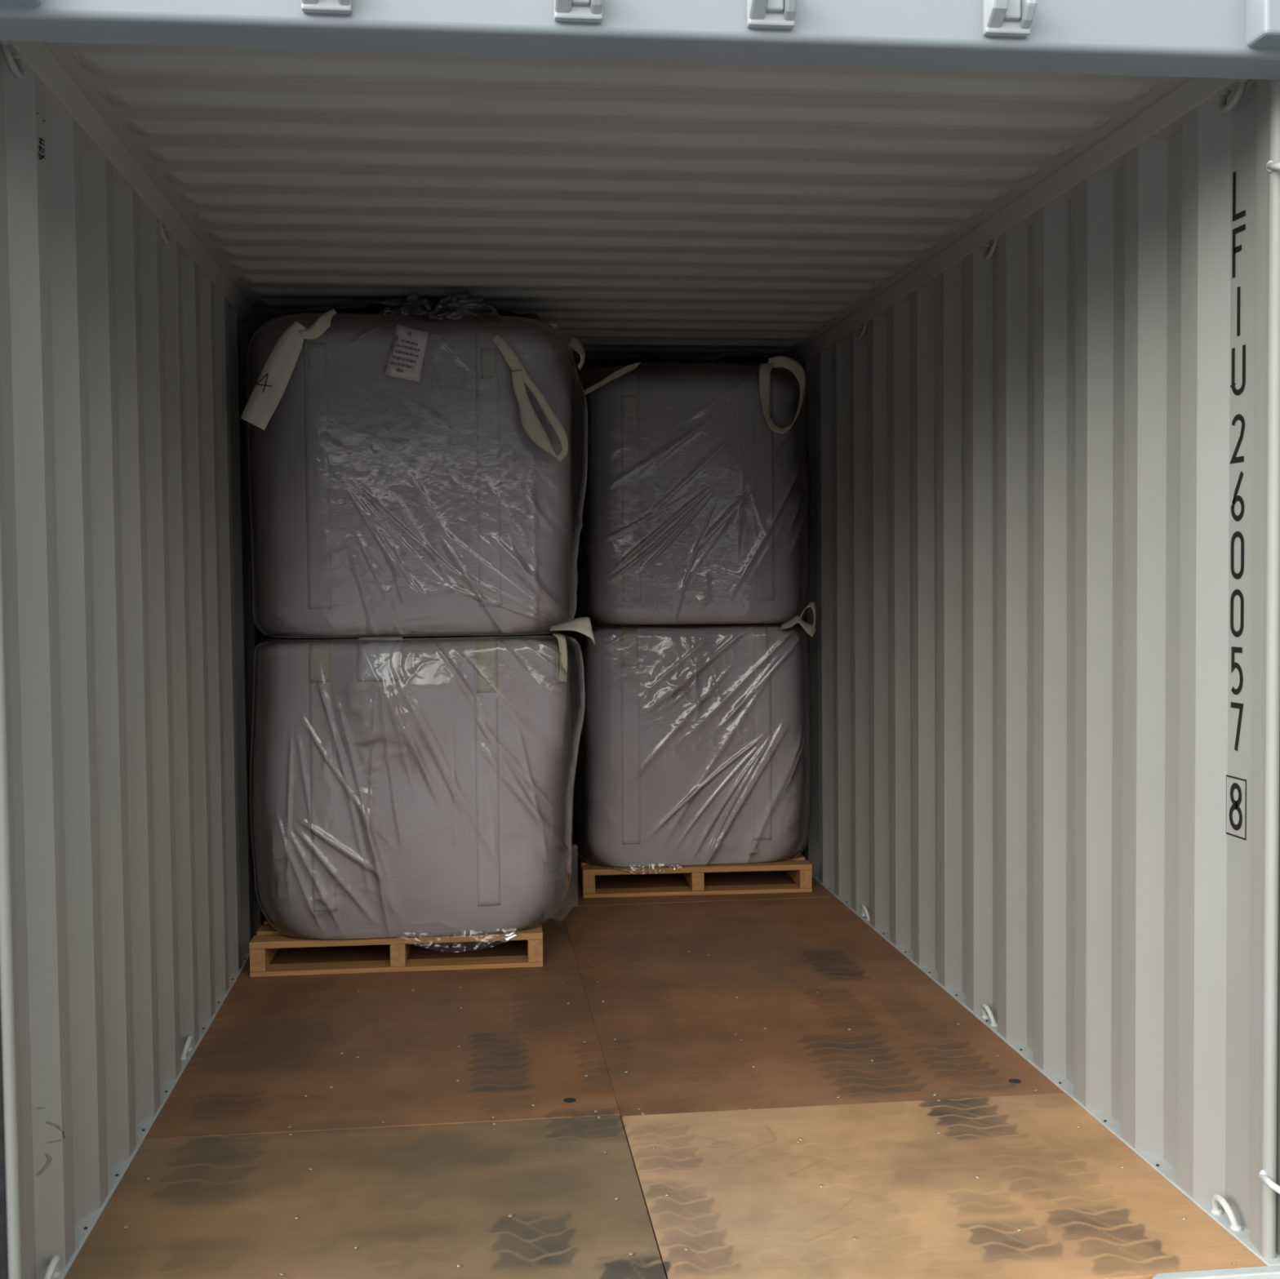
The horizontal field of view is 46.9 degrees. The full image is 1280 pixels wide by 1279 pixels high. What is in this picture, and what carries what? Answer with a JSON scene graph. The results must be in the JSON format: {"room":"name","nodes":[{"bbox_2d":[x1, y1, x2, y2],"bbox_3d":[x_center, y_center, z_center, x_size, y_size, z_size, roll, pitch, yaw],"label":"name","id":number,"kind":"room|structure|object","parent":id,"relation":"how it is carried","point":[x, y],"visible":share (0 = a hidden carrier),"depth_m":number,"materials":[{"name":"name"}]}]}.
{"room":"shipping container interior","nodes":[
{"label":"shipping container interior","id":0,"kind":"room"},
{"bbox_2d":[0,57,269,1278],"bbox_3d":[-1.474,-0.028,5.499,0.042,2.380,5.900,-1,2,-7],"label":"wall","id":1,"kind":"structure","parent":0,"point":[134,636],"depth_m":3.39,"materials":[{"name":"grey metal"}]},
{"bbox_2d":[0,1022,7,1278],"bbox_3d":[-1.288,0.139,3.064,0.198,2.400,1.189,-1,2,-7],"label":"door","id":2,"kind":"structure","parent":1,"relation":"in","point":[3,1257],"depth_m":2.60,"materials":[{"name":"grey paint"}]},
{"bbox_2d":[0,40,23,79],"bbox_3d":[-1.146,-1.055,2.691,0.034,0.060,0.106,-1,2,-7],"label":"ring","id":3,"kind":"object","parent":1,"relation":"attached to","point":[13,60],"visible":0.91,"depth_m":2.67,"materials":[{"name":"grey paint"}]},
{"bbox_2d":[0,327,26,1278],"bbox_3d":[-1.181,0.116,2.617,0.127,2.560,0.095,-1,2,-7],"label":"trim","id":4,"kind":"structure","parent":1,"relation":"attached to","point":[9,984],"depth_m":2.61,"materials":[{"name":"grey paint"}]},
{"bbox_2d":[0,0,41,6],"bbox_3d":[-1.111,-1.111,2.423,0.258,0.154,0.185,-1,2,-7],"label":"trim","id":5,"kind":"structure","parent":1,"relation":"attached to","point":[2,2],"depth_m":2.40,"materials":[{"name":"paint"}]},
{"bbox_2d":[43,1254,61,1278],"bbox_3d":[-1.136,1.219,2.842,0.034,0.060,0.106,-1,2,-7],"label":"ring","id":6,"kind":"object","parent":1,"relation":"attached to","point":[52,1271],"visible":1,"depth_m":2.83,"materials":[{"name":"white paint"}]},
{"bbox_2d":[0,40,264,335],"bbox_3d":[-1.483,-1.221,5.416,0.085,0.080,5.870,-1,2,-7],"label":"trim","id":7,"kind":"structure","parent":1,"relation":"attached to","point":[64,95],"depth_m":3.48,"materials":[{"name":"paint"}]},
{"bbox_2d":[52,920,264,1278],"bbox_3d":[-1.469,1.209,5.513,0.074,0.147,5.870,-1,2,-7],"label":"trim","id":8,"kind":"structure","parent":1,"relation":"attached to","point":[83,1228],"depth_m":3.55,"materials":[{"name":"white paint"}]},
{"bbox_2d":[160,220,169,245],"bbox_3d":[-1.302,-1.107,4.026,0.034,0.060,0.106,-1,2,-7],"label":"ring","id":9,"kind":"object","parent":1,"relation":"attached to","point":[165,237],"visible":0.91,"depth_m":4.01,"materials":[{"name":"grey paint"}]},
{"bbox_2d":[180,1035,193,1060],"bbox_3d":[-1.298,1.165,4.226,0.034,0.060,0.106,-1,2,-7],"label":"ring","id":10,"kind":"object","parent":1,"relation":"attached to","point":[188,1045],"visible":0.94,"depth_m":4.20,"materials":[{"name":"white paint"}]},
{"bbox_2d":[45,41,1187,374],"bbox_3d":[-0.300,-1.256,5.558,2.400,0.020,5.980,-1,2,-7],"label":"ceiling","id":11,"kind":"structure","parent":0,"point":[655,208],"depth_m":3.73,"materials":[{"name":"paint"}]},
{"bbox_2d":[64,849,1266,1278],"bbox_3d":[-0.274,1.188,5.652,2.330,0.134,5.870,-1,2,-7],"label":"floor","id":12,"kind":"structure","parent":0,"point":[765,1086],"depth_m":3.63,"materials":[{"name":"wood"}]},
{"bbox_2d":[248,919,542,977],"bbox_3d":[-0.890,1.071,5.631,1.005,0.120,1.050,-1,2,-6],"label":"wooden pallet","id":13,"kind":"object","parent":12,"relation":"on","point":[263,947],"visible":0.47,"depth_m":5.13,"materials":[{"name":"brown wood"}]},
{"bbox_2d":[249,617,595,951],"bbox_3d":[-0.820,0.484,5.599,1.213,1.150,1.242,-1,2,-7],"label":"bag","id":14,"kind":"object","parent":13,"relation":"on","point":[400,786],"visible":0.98,"depth_m":5.08,"materials":[{"name":"plastic"}]},
{"bbox_2d":[240,289,587,638],"bbox_3d":[-0.821,-0.644,5.600,1.232,1.228,1.211,-1,2,-7],"label":"bag","id":15,"kind":"object","parent":14,"relation":"on","point":[418,468],"visible":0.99,"depth_m":5.09,"materials":[{"name":"plastic"}]},
{"bbox_2d":[575,853,812,897],"bbox_3d":[0.209,1.012,6.825,0.985,0.120,1.050,-1,2,-4],"label":"wooden pallet","id":16,"kind":"object","parent":12,"relation":"on","point":[799,869],"visible":0.48,"depth_m":6.32,"materials":[{"name":"brown wood"}]},
{"bbox_2d":[564,601,817,874],"bbox_3d":[0.185,0.398,6.810,1.088,1.139,1.241,-1,2,-7],"label":"bag","id":17,"kind":"object","parent":16,"relation":"on","point":[695,744],"visible":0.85,"depth_m":6.31,"materials":[{"name":"plastic"}]},
{"bbox_2d":[574,352,810,625],"bbox_3d":[0.185,-0.689,6.786,1.095,1.209,1.222,-1,2,-7],"label":"bag","id":18,"kind":"object","parent":17,"relation":"on","point":[696,508],"visible":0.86,"depth_m":6.27,"materials":[{"name":"fabric"}]},
{"bbox_2d":[800,80,1279,1255],"bbox_3d":[0.893,-0.063,5.775,0.040,2.380,5.900,-1,2,-7],"label":"wall","id":19,"kind":"structure","parent":0,"point":[1031,582],"depth_m":3.80,"materials":[{"name":"grey metal"}]},
{"bbox_2d":[301,0,351,13],"bbox_3d":[-0.520,-1.115,2.435,0.082,0.140,0.061,-1,2,-7],"label":"cam keeper","id":20,"kind":"object","parent":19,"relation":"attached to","point":[332,6],"visible":1,"depth_m":2.45,"materials":[{"name":"paint"}]},
{"bbox_2d":[553,0,603,22],"bbox_3d":[-0.103,-1.121,2.483,0.082,0.140,0.061,-1,2,-7],"label":"cam keeper","id":21,"kind":"object","parent":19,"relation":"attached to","point":[573,11],"visible":1,"depth_m":2.50,"materials":[{"name":"paint"}]},
{"bbox_2d":[0,0,1279,79],"bbox_3d":[0.048,-1.117,2.593,2.600,0.160,0.122,-1,2,-7],"label":"door header","id":22,"kind":"structure","parent":19,"relation":"attached to","point":[1189,38],"depth_m":2.57,"materials":[{"name":"paint"}]},
{"bbox_2d":[746,0,797,29],"bbox_3d":[0.228,-1.126,2.522,0.082,0.140,0.061,-1,2,-7],"label":"cam keeper","id":23,"kind":"object","parent":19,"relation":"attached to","point":[766,14],"visible":1,"depth_m":2.53,"materials":[{"name":"paint"}]},
{"bbox_2d":[857,322,867,338],"bbox_3d":[0.865,-1.198,5.732,0.034,0.060,0.106,-1,2,-7],"label":"ring","id":24,"kind":"object","parent":19,"relation":"attached to","point":[861,331],"visible":0.97,"depth_m":5.71,"materials":[{"name":"grey paint"}]},
{"bbox_2d":[860,904,870,920],"bbox_3d":[0.892,1.077,5.835,0.034,0.060,0.106,-1,2,-7],"label":"ring","id":25,"kind":"object","parent":19,"relation":"attached to","point":[864,912],"visible":0.94,"depth_m":5.81,"materials":[{"name":"white paint"}]},
{"bbox_2d":[981,1003,997,1026],"bbox_3d":[1.054,1.131,4.460,0.034,0.060,0.106,-1,2,-7],"label":"ring","id":26,"kind":"object","parent":19,"relation":"attached to","point":[985,1009],"visible":0.98,"depth_m":4.43,"materials":[{"name":"white paint"}]},
{"bbox_2d":[983,237,996,260],"bbox_3d":[1.029,-1.143,4.328,0.034,0.060,0.106,-1,2,-7],"label":"ring","id":27,"kind":"object","parent":19,"relation":"attached to","point":[988,255],"visible":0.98,"depth_m":4.31,"materials":[{"name":"grey paint"}]},
{"bbox_2d":[982,0,1036,36],"bbox_3d":[0.647,-1.132,2.571,0.082,0.140,0.061,-1,2,-7],"label":"cam keeper","id":28,"kind":"object","parent":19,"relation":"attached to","point":[1007,18],"visible":1,"depth_m":2.57,"materials":[{"name":"paint"}]},
{"bbox_2d":[787,77,1257,366],"bbox_3d":[0.885,-1.256,5.692,0.085,0.080,5.870,-1,2,-7],"label":"top side rail","id":29,"kind":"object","parent":19,"relation":"attached to","point":[1162,118],"depth_m":3.85,"materials":[{"name":"metal"}]},
{"bbox_2d":[812,872,1279,1266],"bbox_3d":[0.920,1.173,5.792,0.074,0.147,5.870,-1,2,-7],"label":"trim","id":30,"kind":"structure","parent":19,"relation":"attached to","point":[1161,1166],"depth_m":3.71,"materials":[{"name":"white paint"}]},
{"bbox_2d":[1151,1265,1279,1278],"bbox_3d":[0.077,1.320,2.661,2.600,0.164,0.160,-1,2,-7],"label":"trim","id":31,"kind":"structure","parent":19,"relation":"attached to","point":[1264,1272],"depth_m":2.84,"materials":[{"name":"metal"}]},
{"bbox_2d":[1210,1193,1242,1231],"bbox_3d":[1.216,1.186,3.071,0.034,0.060,0.106,-1,2,-7],"label":"ring","id":32,"kind":"object","parent":19,"relation":"attached to","point":[1216,1198],"visible":1,"depth_m":3.05,"materials":[{"name":"white paint"}]},
{"bbox_2d":[1217,78,1251,113],"bbox_3d":[1.189,-1.089,2.963,0.034,0.060,0.106,-1,2,-7],"label":"ring","id":33,"kind":"object","parent":19,"relation":"attached to","point":[1224,108],"visible":0.88,"depth_m":2.94,"materials":[{"name":"grey paint"}]},
{"bbox_2d":[1246,0,1279,48],"bbox_3d":[1.215,-1.146,2.695,0.258,0.154,0.185,-1,2,-7],"label":"trim","id":34,"kind":"structure","parent":19,"relation":"attached to","point":[1263,16],"depth_m":2.61,"materials":[{"name":"paint"}]},
{"bbox_2d":[1248,79,1279,1259],"bbox_3d":[1.275,0.079,2.904,0.127,2.560,0.095,-1,2,-7],"label":"corner post","id":35,"kind":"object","parent":19,"relation":"attached to","point":[1266,585],"depth_m":2.88,"materials":[{"name":"grey metal"}]},
{"bbox_2d":[1258,1169,1279,1194],"bbox_3d":[1.256,1.068,2.863,0.110,0.051,0.038,1,3,37],"label":"bar","id":36,"kind":"object","parent":19,"relation":"attached to","point":[1263,1175],"visible":1,"depth_m":2.88,"materials":[{"name":"white paint"}]},
{"bbox_2d":[1266,160,1279,172],"bbox_3d":[1.236,-0.890,2.784,0.110,0.051,0.038,1,3,37],"label":"bar","id":37,"kind":"object","parent":19,"relation":"attached to","point":[1271,166],"visible":1,"depth_m":2.81,"materials":[{"name":"white paint"}]}
]}

